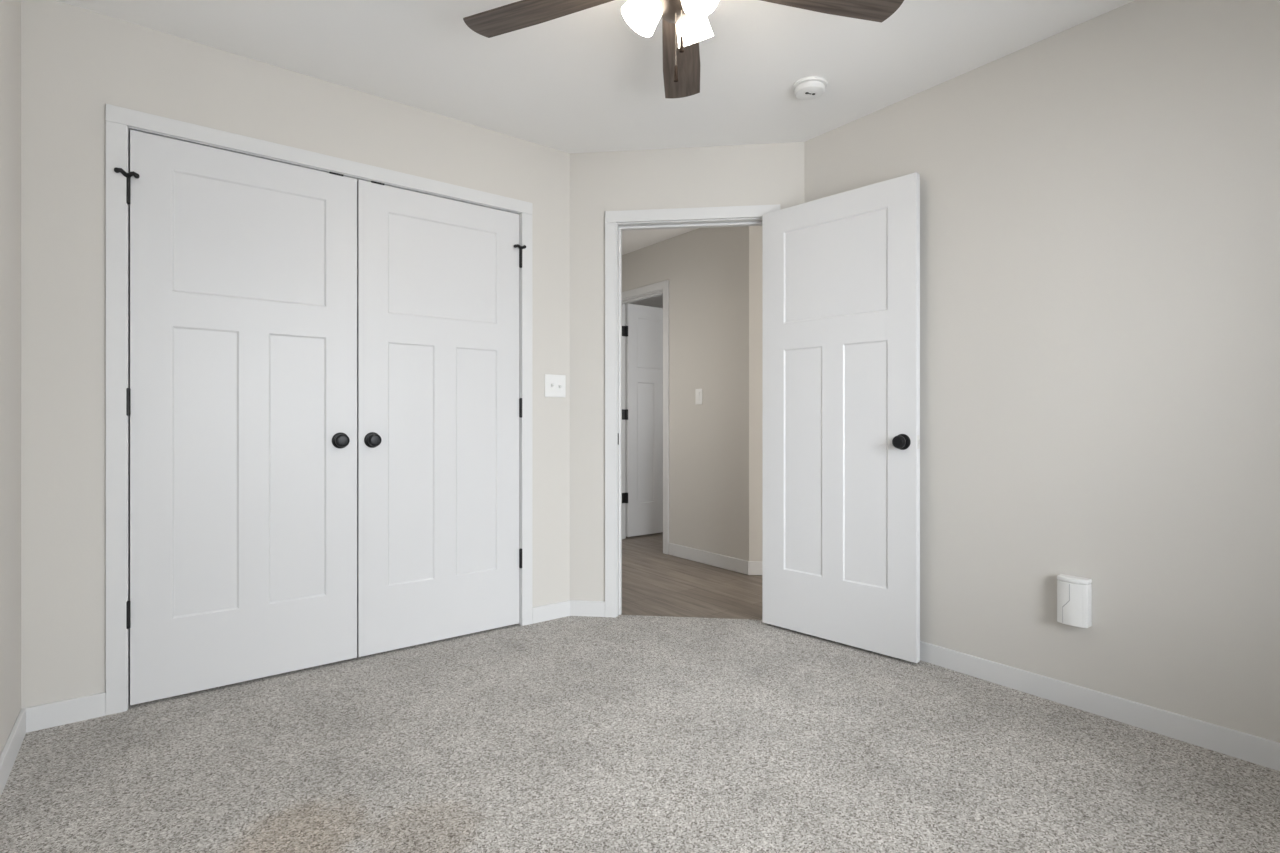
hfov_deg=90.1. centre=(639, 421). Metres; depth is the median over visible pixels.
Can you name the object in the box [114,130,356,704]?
door
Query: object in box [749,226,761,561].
wall
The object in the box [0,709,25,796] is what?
baseboard
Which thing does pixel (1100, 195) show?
wall
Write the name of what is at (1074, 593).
outlet cover
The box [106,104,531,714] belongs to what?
door frame
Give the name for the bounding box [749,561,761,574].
baseboard
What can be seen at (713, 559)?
baseboard
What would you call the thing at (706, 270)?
wall
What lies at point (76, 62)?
wall
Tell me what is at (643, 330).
door
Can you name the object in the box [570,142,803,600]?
wall
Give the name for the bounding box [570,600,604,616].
baseboard
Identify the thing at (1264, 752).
baseboard
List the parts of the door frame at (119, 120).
casing, head casing, casing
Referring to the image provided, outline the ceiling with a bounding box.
[56,0,1134,307]
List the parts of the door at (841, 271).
knob, latch plate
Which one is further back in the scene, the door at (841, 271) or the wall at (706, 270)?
the wall at (706, 270)
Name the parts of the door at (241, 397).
stop arm, knob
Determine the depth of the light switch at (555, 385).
3.29 m
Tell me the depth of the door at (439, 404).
2.91 m
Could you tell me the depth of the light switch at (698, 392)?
4.62 m
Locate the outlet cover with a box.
[1057,574,1091,627]
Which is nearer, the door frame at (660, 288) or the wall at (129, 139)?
the wall at (129, 139)
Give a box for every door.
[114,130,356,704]
[357,180,525,656]
[622,303,662,536]
[762,172,919,662]
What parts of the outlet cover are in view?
lid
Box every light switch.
[545,374,565,396]
[695,389,701,404]
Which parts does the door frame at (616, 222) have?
casing, head casing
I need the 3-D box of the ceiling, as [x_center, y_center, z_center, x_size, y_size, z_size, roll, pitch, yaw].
[0.682,-1.457,3.929,7.131,0.100,8.000,0,0,-38]
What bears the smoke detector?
attached to the ceiling
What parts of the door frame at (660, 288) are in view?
casing, head casing, casing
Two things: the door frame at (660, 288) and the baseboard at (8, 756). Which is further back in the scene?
the door frame at (660, 288)
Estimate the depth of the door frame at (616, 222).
3.30 m
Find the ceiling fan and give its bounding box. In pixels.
[463,0,903,97]
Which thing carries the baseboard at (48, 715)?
attached to the wall at (76, 62)
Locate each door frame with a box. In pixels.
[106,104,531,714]
[605,204,779,617]
[622,280,668,553]
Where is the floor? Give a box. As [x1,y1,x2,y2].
[0,532,1279,852]
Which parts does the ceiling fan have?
blade, lamp shade, pull chain, blade, lamp shade, lamp shade, blade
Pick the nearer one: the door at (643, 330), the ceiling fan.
the ceiling fan
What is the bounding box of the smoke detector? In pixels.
[792,76,826,99]
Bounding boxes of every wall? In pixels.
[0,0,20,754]
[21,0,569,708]
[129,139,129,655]
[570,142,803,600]
[622,226,748,560]
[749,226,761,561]
[804,0,1279,742]
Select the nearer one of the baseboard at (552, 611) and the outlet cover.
the outlet cover
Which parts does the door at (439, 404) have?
knob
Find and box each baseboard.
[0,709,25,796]
[21,692,105,732]
[532,600,569,623]
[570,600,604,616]
[668,543,748,574]
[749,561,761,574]
[920,641,1279,770]
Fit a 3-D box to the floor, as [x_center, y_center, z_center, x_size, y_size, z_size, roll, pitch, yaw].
[0.741,1.026,3.975,6.781,0.030,7.800,0,0,-38]
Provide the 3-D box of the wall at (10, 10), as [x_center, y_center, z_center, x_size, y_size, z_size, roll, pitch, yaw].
[-1.216,-0.183,0.946,0.115,2.448,4.372,0,0,-38]

